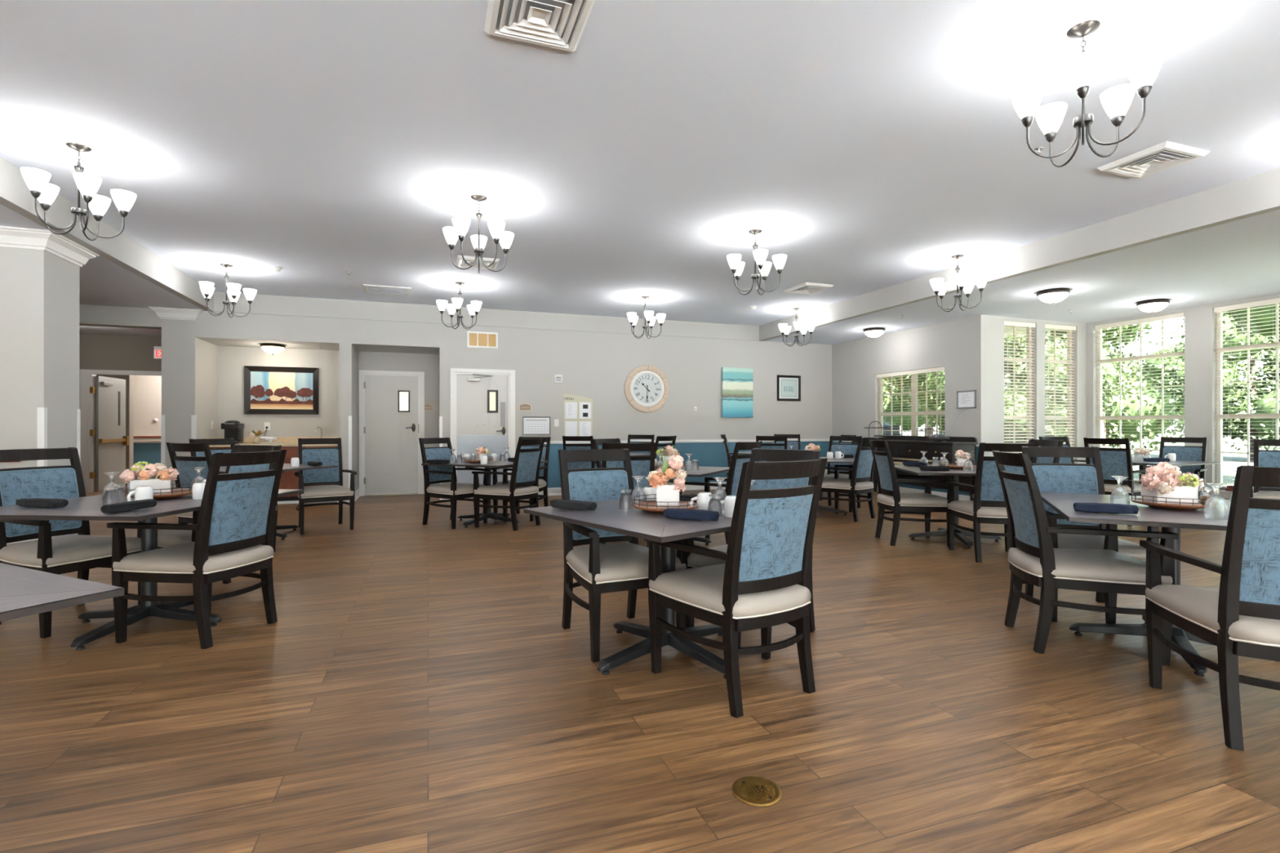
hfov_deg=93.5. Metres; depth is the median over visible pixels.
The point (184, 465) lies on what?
armchair
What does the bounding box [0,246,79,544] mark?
column
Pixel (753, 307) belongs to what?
smoke detector
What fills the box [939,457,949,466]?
bowl
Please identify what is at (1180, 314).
window blind
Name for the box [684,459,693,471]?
bowl
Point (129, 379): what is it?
wall
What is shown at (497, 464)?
dining table
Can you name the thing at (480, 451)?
flower arrangement
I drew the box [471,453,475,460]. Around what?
salt shaker
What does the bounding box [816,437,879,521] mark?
armchair
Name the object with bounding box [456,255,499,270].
ceiling vent
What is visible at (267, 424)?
wall outlet
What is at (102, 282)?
ceiling
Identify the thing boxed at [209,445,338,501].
base cabinet
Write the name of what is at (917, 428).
wire stand
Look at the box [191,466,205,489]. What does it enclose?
water goblet
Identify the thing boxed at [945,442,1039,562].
armchair
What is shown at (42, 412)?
trim
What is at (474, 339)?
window
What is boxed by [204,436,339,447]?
countertop
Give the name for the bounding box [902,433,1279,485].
lawn
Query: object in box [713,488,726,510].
bowl
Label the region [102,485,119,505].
juice glass
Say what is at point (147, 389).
wall
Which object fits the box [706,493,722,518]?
juice glass
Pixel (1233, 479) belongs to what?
water goblet
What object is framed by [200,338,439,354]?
ceiling
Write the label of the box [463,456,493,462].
serving tray
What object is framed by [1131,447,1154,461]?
flower arrangement
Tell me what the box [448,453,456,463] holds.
bowl
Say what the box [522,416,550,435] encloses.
calendar
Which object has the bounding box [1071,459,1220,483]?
dining table
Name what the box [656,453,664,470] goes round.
water goblet
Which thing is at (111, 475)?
water goblet
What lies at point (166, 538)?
armchair
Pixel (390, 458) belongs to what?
door
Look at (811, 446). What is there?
flower arrangement
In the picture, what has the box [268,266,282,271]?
smoke detector
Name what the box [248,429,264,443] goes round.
vase
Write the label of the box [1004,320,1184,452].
leafy tree
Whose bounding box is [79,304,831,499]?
wall
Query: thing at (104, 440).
door
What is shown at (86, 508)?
dining table
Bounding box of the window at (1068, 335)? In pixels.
[1044,328,1072,447]
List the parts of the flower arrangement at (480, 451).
planter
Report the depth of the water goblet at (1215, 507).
2.78 m
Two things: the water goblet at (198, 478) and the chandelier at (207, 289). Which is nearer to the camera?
the water goblet at (198, 478)
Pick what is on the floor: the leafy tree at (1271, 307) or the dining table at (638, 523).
the dining table at (638, 523)
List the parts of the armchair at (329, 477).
armrest, leg, leg, rail, rail, panel, rail, seat, seat frame, leg, armrest, leg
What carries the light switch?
attached to the wall at (597, 366)
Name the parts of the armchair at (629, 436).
leg, panel, rail, leg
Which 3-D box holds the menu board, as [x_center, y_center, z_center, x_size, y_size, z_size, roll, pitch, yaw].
[-1.055,-0.134,10.273,0.514,0.828,0.019,0,0,-19]
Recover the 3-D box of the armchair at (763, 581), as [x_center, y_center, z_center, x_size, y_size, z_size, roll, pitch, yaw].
[0.444,0.650,2.710,0.612,1.028,0.716,0,0,-32]
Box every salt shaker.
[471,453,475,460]
[1199,486,1207,502]
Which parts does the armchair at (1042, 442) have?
leg, rail, panel, leg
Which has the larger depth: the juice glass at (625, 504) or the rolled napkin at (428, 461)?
the rolled napkin at (428, 461)
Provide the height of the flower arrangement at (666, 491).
0.257 m
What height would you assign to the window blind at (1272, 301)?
2.376 m
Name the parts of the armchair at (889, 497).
leg, rail, rail, panel, rail, leg, seat, seat frame, armrest, armrest, leg, leg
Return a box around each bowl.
[102,481,116,500]
[191,475,204,489]
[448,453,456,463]
[504,452,510,461]
[631,486,645,507]
[656,459,663,470]
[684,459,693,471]
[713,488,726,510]
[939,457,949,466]
[963,459,973,471]
[1110,486,1129,504]
[1131,452,1139,461]
[1142,452,1151,461]
[1204,495,1228,519]
[1228,493,1232,508]
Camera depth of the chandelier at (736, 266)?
5.81 m
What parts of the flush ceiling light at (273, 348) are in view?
lamp shade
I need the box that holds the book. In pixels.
[1225,488,1233,491]
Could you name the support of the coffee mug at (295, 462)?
on the dining table at (286, 467)
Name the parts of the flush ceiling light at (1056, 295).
lamp shade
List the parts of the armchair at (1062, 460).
rail, panel, leg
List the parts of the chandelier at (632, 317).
lamp shade, lamp shade, arm, lamp shade, lamp shade, arm, lamp shade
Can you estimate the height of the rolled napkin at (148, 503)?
0.051 m
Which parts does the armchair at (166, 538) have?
seat, leg, leg, panel, rail, leg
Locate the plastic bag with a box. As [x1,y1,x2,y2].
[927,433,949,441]
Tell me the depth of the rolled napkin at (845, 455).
8.17 m
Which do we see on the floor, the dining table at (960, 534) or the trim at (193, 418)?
the dining table at (960, 534)
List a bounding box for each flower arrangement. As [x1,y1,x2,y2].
[119,461,178,494]
[474,446,489,460]
[645,454,687,506]
[655,444,680,466]
[802,443,821,450]
[954,449,973,466]
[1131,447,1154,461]
[1132,461,1204,503]
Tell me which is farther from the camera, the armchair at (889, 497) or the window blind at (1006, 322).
the window blind at (1006, 322)
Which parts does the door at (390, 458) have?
vision panel, handle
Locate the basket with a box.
[256,436,283,443]
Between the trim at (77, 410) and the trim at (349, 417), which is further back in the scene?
the trim at (349, 417)
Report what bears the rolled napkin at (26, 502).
on the dining table at (86, 508)
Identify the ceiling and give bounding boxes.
[0,0,1279,325]
[0,204,204,337]
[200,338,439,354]
[764,209,1279,344]
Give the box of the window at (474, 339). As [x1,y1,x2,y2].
[466,331,497,348]
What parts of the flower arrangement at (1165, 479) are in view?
planter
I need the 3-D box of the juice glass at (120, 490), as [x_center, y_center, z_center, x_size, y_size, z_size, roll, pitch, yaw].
[-2.890,0.376,3.329,0.072,0.108,0.071,0,0,-19]
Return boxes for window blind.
[876,366,944,435]
[1004,320,1035,453]
[1044,324,1075,457]
[1094,312,1184,481]
[1213,297,1279,492]
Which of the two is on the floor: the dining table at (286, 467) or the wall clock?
the dining table at (286, 467)
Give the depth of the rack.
10.36 m
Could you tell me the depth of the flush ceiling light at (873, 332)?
9.95 m
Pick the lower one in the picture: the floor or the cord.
the floor
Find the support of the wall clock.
attached to the wall at (597, 366)
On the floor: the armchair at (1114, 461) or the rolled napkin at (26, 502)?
the armchair at (1114, 461)
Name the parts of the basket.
plate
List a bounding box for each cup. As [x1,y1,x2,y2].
[134,485,153,500]
[697,492,711,510]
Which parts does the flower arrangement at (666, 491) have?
planter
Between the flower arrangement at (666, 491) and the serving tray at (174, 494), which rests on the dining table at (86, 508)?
the serving tray at (174, 494)
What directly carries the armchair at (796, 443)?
on the floor
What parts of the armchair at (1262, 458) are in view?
leg, leg, seat, rail, rail, rail, panel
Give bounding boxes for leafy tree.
[883,337,1053,435]
[883,379,897,408]
[883,384,934,435]
[884,334,1026,435]
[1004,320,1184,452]
[1004,327,1146,435]
[1004,328,1161,389]
[1136,311,1279,460]
[1222,303,1279,351]
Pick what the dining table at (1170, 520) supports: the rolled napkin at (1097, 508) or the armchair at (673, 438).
the rolled napkin at (1097, 508)
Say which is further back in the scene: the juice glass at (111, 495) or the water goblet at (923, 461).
the water goblet at (923, 461)
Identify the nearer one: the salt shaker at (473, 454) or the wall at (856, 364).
the salt shaker at (473, 454)
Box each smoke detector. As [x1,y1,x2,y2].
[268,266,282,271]
[747,305,756,310]
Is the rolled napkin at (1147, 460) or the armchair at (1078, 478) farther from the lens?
the rolled napkin at (1147, 460)
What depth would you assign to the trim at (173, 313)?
8.33 m
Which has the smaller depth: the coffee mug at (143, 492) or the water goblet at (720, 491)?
the water goblet at (720, 491)
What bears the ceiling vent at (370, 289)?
in the ceiling at (870, 145)
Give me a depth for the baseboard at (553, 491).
10.93 m
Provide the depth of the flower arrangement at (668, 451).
6.06 m
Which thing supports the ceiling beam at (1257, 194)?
attached to the wall at (597, 366)
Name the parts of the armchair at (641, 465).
leg, panel, rail, rail, leg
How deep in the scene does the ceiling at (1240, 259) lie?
6.98 m
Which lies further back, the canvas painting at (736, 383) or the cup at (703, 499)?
the canvas painting at (736, 383)
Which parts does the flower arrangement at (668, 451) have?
planter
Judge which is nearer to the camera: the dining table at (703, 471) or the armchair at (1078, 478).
the armchair at (1078, 478)
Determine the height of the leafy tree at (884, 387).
5.492 m
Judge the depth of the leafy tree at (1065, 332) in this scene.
30.76 m
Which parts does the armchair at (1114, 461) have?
leg, rail, panel, rail, rail, seat, seat frame, leg, armrest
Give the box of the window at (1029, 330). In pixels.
[1004,324,1031,442]
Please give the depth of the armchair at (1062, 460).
8.27 m
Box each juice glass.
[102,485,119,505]
[111,484,126,502]
[456,453,462,462]
[499,452,505,462]
[618,488,632,511]
[692,459,698,471]
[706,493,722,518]
[932,457,939,466]
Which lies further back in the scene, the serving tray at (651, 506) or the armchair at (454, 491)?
the armchair at (454, 491)
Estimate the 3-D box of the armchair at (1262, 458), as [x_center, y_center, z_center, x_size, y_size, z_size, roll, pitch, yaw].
[6.620,0.650,6.177,0.716,1.028,0.612,0,0,-44]
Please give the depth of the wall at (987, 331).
8.91 m
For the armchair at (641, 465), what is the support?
on the floor
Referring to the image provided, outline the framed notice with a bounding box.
[956,389,976,408]
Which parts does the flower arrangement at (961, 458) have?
planter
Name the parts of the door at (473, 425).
kick plate, vision panel, handle, push plate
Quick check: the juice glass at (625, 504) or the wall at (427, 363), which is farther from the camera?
the wall at (427, 363)
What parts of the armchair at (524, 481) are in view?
leg, armrest, leg, seat, seat frame, leg, rail, panel, rail, rail, leg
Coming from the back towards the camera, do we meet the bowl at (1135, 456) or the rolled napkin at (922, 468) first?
the bowl at (1135, 456)
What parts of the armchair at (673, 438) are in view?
leg, panel, rail, rail, leg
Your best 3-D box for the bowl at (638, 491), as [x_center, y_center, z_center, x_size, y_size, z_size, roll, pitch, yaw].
[-0.008,0.374,3.215,0.084,0.111,0.084,0,0,-19]
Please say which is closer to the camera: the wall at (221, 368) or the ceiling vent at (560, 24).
the ceiling vent at (560, 24)
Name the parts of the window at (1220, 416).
sill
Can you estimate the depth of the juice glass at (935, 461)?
6.29 m
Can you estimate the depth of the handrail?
13.32 m
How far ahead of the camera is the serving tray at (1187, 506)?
3.08 m
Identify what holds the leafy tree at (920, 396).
on the lawn
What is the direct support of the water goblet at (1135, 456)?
on the dining table at (1142, 464)
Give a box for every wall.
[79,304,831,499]
[79,333,161,408]
[96,374,133,486]
[133,375,161,479]
[199,338,495,490]
[358,351,438,488]
[831,316,978,495]
[971,315,1086,463]
[1086,293,1279,499]
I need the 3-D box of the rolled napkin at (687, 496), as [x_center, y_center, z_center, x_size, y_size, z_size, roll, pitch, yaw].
[0.317,0.404,3.356,0.254,0.051,0.068,0,0,16]
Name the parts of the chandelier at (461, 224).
lamp shade, lamp shade, arm, arm, lamp shade, stem, arm, arm, arm, lamp shade, lamp shade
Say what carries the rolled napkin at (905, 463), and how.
on the dining table at (960, 534)
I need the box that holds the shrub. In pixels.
[1004,401,1066,452]
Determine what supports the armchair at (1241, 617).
on the floor
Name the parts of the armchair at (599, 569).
leg, armrest, leg, rail, rail, panel, rail, seat frame, seat, leg, leg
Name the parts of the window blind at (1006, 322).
head rail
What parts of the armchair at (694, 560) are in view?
leg, seat, leg, leg, panel, rail, leg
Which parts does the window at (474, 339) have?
pane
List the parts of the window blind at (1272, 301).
head rail, ladder cord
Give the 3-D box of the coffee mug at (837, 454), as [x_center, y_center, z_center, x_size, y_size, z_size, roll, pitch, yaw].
[2.665,0.381,8.052,0.108,0.097,0.081,0,0,33]
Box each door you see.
[80,368,161,493]
[359,369,424,496]
[450,368,515,484]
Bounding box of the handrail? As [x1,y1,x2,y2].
[133,435,160,439]
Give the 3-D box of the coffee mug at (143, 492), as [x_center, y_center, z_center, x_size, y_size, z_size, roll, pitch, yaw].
[-2.769,0.381,3.337,0.108,0.097,0.081,0,0,-33]
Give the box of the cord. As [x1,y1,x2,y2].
[946,408,969,435]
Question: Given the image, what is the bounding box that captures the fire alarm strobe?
[554,374,562,382]
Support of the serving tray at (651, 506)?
on the dining table at (638, 523)
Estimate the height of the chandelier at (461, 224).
0.600 m
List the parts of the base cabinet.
door, drawer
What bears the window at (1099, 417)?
in the wall at (1200, 321)
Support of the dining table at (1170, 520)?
on the floor
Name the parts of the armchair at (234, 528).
leg, armrest, seat, seat frame, leg, leg, rail, panel, rail, rail, leg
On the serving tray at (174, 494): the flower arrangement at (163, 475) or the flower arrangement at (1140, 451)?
the flower arrangement at (163, 475)
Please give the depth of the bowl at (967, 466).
5.76 m
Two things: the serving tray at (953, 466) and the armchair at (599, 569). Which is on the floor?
the armchair at (599, 569)
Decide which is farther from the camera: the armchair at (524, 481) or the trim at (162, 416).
the trim at (162, 416)
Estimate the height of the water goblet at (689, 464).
0.165 m
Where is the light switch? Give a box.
[554,419,558,426]
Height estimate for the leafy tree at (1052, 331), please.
9.115 m
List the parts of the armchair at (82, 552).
leg, armrest, rail, rail, panel, rail, leg, seat, seat frame, leg, leg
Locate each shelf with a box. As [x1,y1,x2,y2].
[863,426,886,428]
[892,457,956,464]
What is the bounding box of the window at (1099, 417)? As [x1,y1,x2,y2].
[1096,320,1184,483]
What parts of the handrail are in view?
rail mount, rail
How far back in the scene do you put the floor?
2.39 m
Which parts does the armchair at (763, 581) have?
leg, armrest, seat, seat frame, leg, leg, rail, panel, rail, rail, leg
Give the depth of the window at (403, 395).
11.37 m
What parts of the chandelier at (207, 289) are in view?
lamp shade, lamp shade, arm, arm, stem, arm, lamp shade, lamp shade, arm, lamp shade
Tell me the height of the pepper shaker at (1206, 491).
0.087 m
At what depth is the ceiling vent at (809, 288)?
8.22 m
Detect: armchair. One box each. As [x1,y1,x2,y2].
[0,447,141,638]
[106,449,286,648]
[137,444,281,610]
[165,442,277,552]
[188,438,235,456]
[294,437,356,534]
[418,437,490,528]
[471,438,545,530]
[490,436,551,521]
[558,448,688,662]
[562,435,596,469]
[592,438,621,467]
[601,442,655,547]
[627,434,654,453]
[644,458,827,718]
[654,435,676,461]
[676,440,762,544]
[685,448,821,659]
[720,434,732,475]
[755,435,786,462]
[773,434,800,449]
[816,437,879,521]
[819,435,856,500]
[822,435,862,512]
[868,439,955,546]
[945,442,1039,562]
[972,439,1063,533]
[991,449,1178,666]
[1021,446,1159,622]
[1039,436,1074,463]
[1083,437,1146,526]
[1139,465,1279,751]
[1146,436,1207,498]
[1249,439,1279,499]
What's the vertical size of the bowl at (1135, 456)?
0.111 m
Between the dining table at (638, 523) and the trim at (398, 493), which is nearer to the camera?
the dining table at (638, 523)
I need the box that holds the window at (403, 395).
[400,391,408,410]
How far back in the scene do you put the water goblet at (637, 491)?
3.19 m
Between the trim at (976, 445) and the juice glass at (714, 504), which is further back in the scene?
the trim at (976, 445)
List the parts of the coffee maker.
lid, panel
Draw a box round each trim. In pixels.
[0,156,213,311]
[0,226,99,266]
[36,407,47,539]
[76,408,79,534]
[148,306,204,320]
[160,414,164,463]
[191,415,196,439]
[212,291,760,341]
[348,416,351,488]
[364,493,417,496]
[439,416,442,484]
[543,439,829,444]
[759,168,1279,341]
[832,440,979,446]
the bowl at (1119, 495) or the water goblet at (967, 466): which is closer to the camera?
the bowl at (1119, 495)
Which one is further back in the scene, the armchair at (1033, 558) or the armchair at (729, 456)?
the armchair at (729, 456)
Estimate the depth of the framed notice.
8.99 m
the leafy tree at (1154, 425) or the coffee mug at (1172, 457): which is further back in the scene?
the leafy tree at (1154, 425)
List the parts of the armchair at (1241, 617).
leg, armrest, seat, seat frame, leg, rail, panel, rail, rail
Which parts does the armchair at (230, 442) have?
leg, rail, panel, rail, leg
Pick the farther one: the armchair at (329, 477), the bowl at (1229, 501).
the armchair at (329, 477)
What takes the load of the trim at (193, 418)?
attached to the wall at (597, 366)
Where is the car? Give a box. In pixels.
[883,422,905,435]
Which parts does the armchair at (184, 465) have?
leg, seat frame, rail, rail, panel, leg, seat, leg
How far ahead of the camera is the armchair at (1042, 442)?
6.24 m
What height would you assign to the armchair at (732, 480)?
1.028 m
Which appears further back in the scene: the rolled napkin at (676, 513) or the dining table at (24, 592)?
the rolled napkin at (676, 513)
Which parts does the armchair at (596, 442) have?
leg, rail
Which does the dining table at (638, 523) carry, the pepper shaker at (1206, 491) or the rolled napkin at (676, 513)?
the rolled napkin at (676, 513)
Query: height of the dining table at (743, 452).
0.730 m
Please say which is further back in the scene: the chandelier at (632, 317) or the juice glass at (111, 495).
the chandelier at (632, 317)
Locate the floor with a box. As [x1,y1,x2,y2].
[0,486,1279,852]
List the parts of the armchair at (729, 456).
leg, panel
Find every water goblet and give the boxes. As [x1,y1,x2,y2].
[102,471,119,500]
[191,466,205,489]
[448,448,456,463]
[504,447,510,461]
[631,475,645,507]
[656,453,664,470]
[684,453,693,471]
[712,476,727,510]
[749,480,755,489]
[919,451,928,466]
[939,452,949,466]
[963,453,973,471]
[1110,475,1129,504]
[1131,447,1139,461]
[1142,448,1151,461]
[1204,482,1228,519]
[1228,478,1235,508]
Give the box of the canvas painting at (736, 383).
[721,367,752,417]
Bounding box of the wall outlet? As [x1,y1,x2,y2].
[264,422,270,430]
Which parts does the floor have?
textured plate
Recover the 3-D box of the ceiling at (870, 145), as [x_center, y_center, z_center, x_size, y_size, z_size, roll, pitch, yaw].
[0.478,-1.985,3.269,8.787,0.150,14.250,0,0,-19]
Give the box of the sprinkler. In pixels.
[1033,146,1044,154]
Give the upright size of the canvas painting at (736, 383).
0.925 m
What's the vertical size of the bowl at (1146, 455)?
0.111 m
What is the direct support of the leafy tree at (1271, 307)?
on the lawn
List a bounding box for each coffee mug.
[127,485,153,501]
[191,482,205,499]
[290,457,299,466]
[462,453,470,462]
[480,455,487,464]
[490,453,498,461]
[643,486,656,501]
[689,492,711,510]
[720,495,736,517]
[826,452,833,459]
[835,451,844,458]
[1164,453,1176,461]
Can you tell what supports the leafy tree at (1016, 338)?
on the lawn
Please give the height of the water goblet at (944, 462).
0.165 m
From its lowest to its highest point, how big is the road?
0.014 m
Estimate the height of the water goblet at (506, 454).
0.165 m
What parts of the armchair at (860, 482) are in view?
leg, armrest, armrest, seat frame, seat, leg, rail, panel, rail, rail, leg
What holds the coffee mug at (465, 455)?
on the dining table at (497, 464)
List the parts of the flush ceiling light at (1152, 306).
lamp shade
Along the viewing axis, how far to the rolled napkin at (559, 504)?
3.07 m
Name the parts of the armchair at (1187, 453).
leg, panel, rail, rail, leg, armrest, leg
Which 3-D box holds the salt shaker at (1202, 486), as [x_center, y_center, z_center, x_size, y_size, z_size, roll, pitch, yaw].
[2.961,0.357,3.152,0.044,0.087,0.043,0,0,-19]
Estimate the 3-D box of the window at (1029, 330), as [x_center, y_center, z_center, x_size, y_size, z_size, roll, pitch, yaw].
[5.701,-0.323,9.069,0.768,2.505,0.180,0,0,-19]
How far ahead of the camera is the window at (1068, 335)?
9.50 m
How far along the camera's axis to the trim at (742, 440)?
10.99 m
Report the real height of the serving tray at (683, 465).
0.068 m
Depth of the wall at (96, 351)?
10.71 m
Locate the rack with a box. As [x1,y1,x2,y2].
[863,421,887,439]
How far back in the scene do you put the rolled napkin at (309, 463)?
6.46 m
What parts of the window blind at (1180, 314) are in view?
head rail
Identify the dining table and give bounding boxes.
[0,488,303,650]
[0,563,124,622]
[218,463,337,539]
[421,459,548,527]
[523,499,818,679]
[629,453,649,456]
[654,466,729,545]
[727,451,751,454]
[765,457,854,515]
[893,464,1001,548]
[1040,492,1274,675]
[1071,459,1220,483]
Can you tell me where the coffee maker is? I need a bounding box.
[221,420,244,444]
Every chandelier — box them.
[20,142,136,240]
[199,263,257,317]
[435,281,481,329]
[443,194,514,273]
[626,296,666,338]
[726,229,786,295]
[778,307,815,346]
[929,254,988,311]
[1010,19,1164,167]
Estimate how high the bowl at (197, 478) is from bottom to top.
0.111 m
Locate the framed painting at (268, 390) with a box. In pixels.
[244,365,319,414]
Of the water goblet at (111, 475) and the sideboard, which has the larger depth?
the sideboard
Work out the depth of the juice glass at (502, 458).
7.36 m
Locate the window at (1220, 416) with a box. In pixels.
[1209,303,1279,497]
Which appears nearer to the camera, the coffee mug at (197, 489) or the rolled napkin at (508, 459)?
the coffee mug at (197, 489)
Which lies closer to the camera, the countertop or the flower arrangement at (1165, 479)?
the flower arrangement at (1165, 479)
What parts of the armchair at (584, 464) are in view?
leg, rail, rail, panel, leg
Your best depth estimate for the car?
16.47 m
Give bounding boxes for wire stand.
[915,428,932,441]
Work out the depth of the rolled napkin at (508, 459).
7.31 m
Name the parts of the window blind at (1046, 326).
head rail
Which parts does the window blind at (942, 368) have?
ladder cord, head rail, ladder cord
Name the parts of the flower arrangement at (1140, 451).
planter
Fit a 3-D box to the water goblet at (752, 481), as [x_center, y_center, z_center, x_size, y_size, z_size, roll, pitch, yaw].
[0.568,0.347,3.084,0.084,0.165,0.084,0,0,-19]
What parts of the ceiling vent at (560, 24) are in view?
plate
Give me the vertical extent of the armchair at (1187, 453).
1.028 m
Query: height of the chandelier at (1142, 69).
0.600 m
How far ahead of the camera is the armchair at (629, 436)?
10.08 m
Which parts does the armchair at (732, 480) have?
armrest, leg, armrest, leg, panel, rail, rail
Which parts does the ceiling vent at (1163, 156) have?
plate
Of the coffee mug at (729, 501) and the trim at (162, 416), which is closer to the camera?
the coffee mug at (729, 501)
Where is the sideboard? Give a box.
[854,435,977,500]
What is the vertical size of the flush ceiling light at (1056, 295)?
0.165 m
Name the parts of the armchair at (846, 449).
leg, seat, rail, panel, rail, rail, leg, leg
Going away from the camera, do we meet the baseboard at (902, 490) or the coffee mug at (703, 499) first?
the coffee mug at (703, 499)
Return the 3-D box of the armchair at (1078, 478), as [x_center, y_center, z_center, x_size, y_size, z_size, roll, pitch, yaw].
[2.779,0.650,3.817,0.612,1.028,0.716,0,0,16]
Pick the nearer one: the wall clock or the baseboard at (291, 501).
the baseboard at (291, 501)
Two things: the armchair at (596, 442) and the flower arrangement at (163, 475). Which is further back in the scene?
the armchair at (596, 442)
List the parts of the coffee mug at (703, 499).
handle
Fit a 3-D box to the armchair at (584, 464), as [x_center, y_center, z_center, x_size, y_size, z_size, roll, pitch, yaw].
[-0.859,0.650,9.024,0.612,1.028,0.716,0,0,9]
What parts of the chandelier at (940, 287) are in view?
lamp shade, lamp shade, arm, arm, stem, arm, lamp shade, arm, lamp shade, arm, lamp shade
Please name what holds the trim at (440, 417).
attached to the wall at (597, 366)
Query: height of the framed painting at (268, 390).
0.760 m
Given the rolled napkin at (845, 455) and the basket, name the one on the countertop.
the basket
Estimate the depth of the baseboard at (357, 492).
9.69 m
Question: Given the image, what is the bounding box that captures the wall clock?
[624,364,669,412]
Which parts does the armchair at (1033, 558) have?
leg, rail, rail, panel, rail, leg, armrest, seat frame, seat, leg, armrest, leg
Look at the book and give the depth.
7.74 m
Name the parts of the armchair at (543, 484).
leg, armrest, leg, seat, leg, panel, rail, seat frame, armrest, leg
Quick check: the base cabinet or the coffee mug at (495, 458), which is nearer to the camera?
the coffee mug at (495, 458)
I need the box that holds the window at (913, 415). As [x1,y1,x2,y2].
[879,371,944,435]
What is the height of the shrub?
1.835 m
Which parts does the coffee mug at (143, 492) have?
handle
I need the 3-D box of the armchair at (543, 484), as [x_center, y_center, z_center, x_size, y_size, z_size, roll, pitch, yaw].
[-1.479,0.650,7.732,0.612,1.028,0.716,0,0,16]
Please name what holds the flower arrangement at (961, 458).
on the serving tray at (953, 466)
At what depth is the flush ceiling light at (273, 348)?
9.10 m
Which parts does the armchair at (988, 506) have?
leg, armrest, seat, leg, seat frame, rail, panel, rail, leg, rail, leg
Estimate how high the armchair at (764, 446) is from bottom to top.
1.028 m
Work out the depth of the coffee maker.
9.10 m
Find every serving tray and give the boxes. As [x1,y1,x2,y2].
[124,484,192,499]
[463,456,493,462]
[632,493,697,513]
[654,461,684,469]
[938,461,976,469]
[1130,491,1207,510]
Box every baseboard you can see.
[277,500,337,503]
[354,488,359,502]
[537,481,726,495]
[872,484,969,500]
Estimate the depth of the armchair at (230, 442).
6.81 m
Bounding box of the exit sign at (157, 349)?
[153,346,161,359]
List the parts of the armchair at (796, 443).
rail, panel, leg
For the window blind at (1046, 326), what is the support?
attached to the window at (1068, 335)
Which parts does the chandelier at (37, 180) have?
lamp shade, lamp shade, arm, arm, stem, chain, arm, lamp shade, arm, lamp shade, arm, lamp shade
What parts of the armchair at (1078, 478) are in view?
leg, leg, rail, rail, panel, rail, leg, seat, leg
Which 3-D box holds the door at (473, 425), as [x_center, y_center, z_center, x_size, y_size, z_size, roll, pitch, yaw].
[-2.550,0.115,9.784,1.020,2.090,0.267,0,0,-19]
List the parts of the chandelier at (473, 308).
lamp shade, arm, lamp shade, lamp shade, arm, arm, lamp shade, lamp shade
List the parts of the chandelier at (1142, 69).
lamp shade, lamp shade, arm, arm, chain, arm, lamp shade, arm, arm, lamp shade, lamp shade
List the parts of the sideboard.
drawer, leg, drawer, drawer, drawer, leg, leg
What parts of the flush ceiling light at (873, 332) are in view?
lamp shade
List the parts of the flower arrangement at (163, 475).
planter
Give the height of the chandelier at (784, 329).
0.600 m
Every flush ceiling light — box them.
[260,342,285,355]
[863,327,884,338]
[1036,288,1070,304]
[1136,298,1169,314]
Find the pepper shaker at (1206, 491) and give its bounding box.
[1200,487,1210,504]
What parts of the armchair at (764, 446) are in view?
rail, panel, rail, leg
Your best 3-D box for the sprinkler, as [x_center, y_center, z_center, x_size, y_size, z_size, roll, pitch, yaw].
[2.745,-1.893,4.142,0.064,0.034,0.062,0,0,-19]
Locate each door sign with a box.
[424,404,433,410]
[519,403,531,410]
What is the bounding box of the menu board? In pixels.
[563,394,592,435]
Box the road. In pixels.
[1133,461,1253,485]
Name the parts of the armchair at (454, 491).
leg, rail, rail, panel, armrest, rail, seat frame, leg, leg, seat, armrest, leg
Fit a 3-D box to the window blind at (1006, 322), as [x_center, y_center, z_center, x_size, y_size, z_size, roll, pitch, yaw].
[5.702,-0.385,9.066,0.644,2.376,0.072,0,0,-19]
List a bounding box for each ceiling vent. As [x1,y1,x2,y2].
[363,284,412,297]
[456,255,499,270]
[484,0,595,52]
[783,282,833,294]
[1097,141,1209,178]
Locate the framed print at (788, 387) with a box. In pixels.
[777,374,800,400]
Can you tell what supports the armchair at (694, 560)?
on the floor
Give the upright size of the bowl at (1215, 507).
0.111 m
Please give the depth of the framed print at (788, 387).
11.66 m
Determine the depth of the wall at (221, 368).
9.55 m
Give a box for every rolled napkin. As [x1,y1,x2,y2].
[15,497,68,507]
[100,498,156,513]
[306,461,322,466]
[426,459,449,463]
[507,457,514,462]
[550,499,596,511]
[663,507,719,521]
[679,493,697,502]
[834,454,853,457]
[902,461,919,466]
[920,466,949,471]
[1073,502,1138,514]
[1142,457,1169,462]
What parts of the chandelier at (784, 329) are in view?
lamp shade, lamp shade, lamp shade, lamp shade, lamp shade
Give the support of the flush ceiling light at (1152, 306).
attached to the ceiling at (1240, 259)
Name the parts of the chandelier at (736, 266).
lamp shade, lamp shade, arm, arm, stem, arm, arm, lamp shade, lamp shade, arm, lamp shade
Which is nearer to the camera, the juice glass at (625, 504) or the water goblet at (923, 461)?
the juice glass at (625, 504)
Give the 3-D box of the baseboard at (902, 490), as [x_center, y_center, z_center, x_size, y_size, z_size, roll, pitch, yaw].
[4.387,1.095,10.382,0.027,0.130,3.430,0,0,-19]

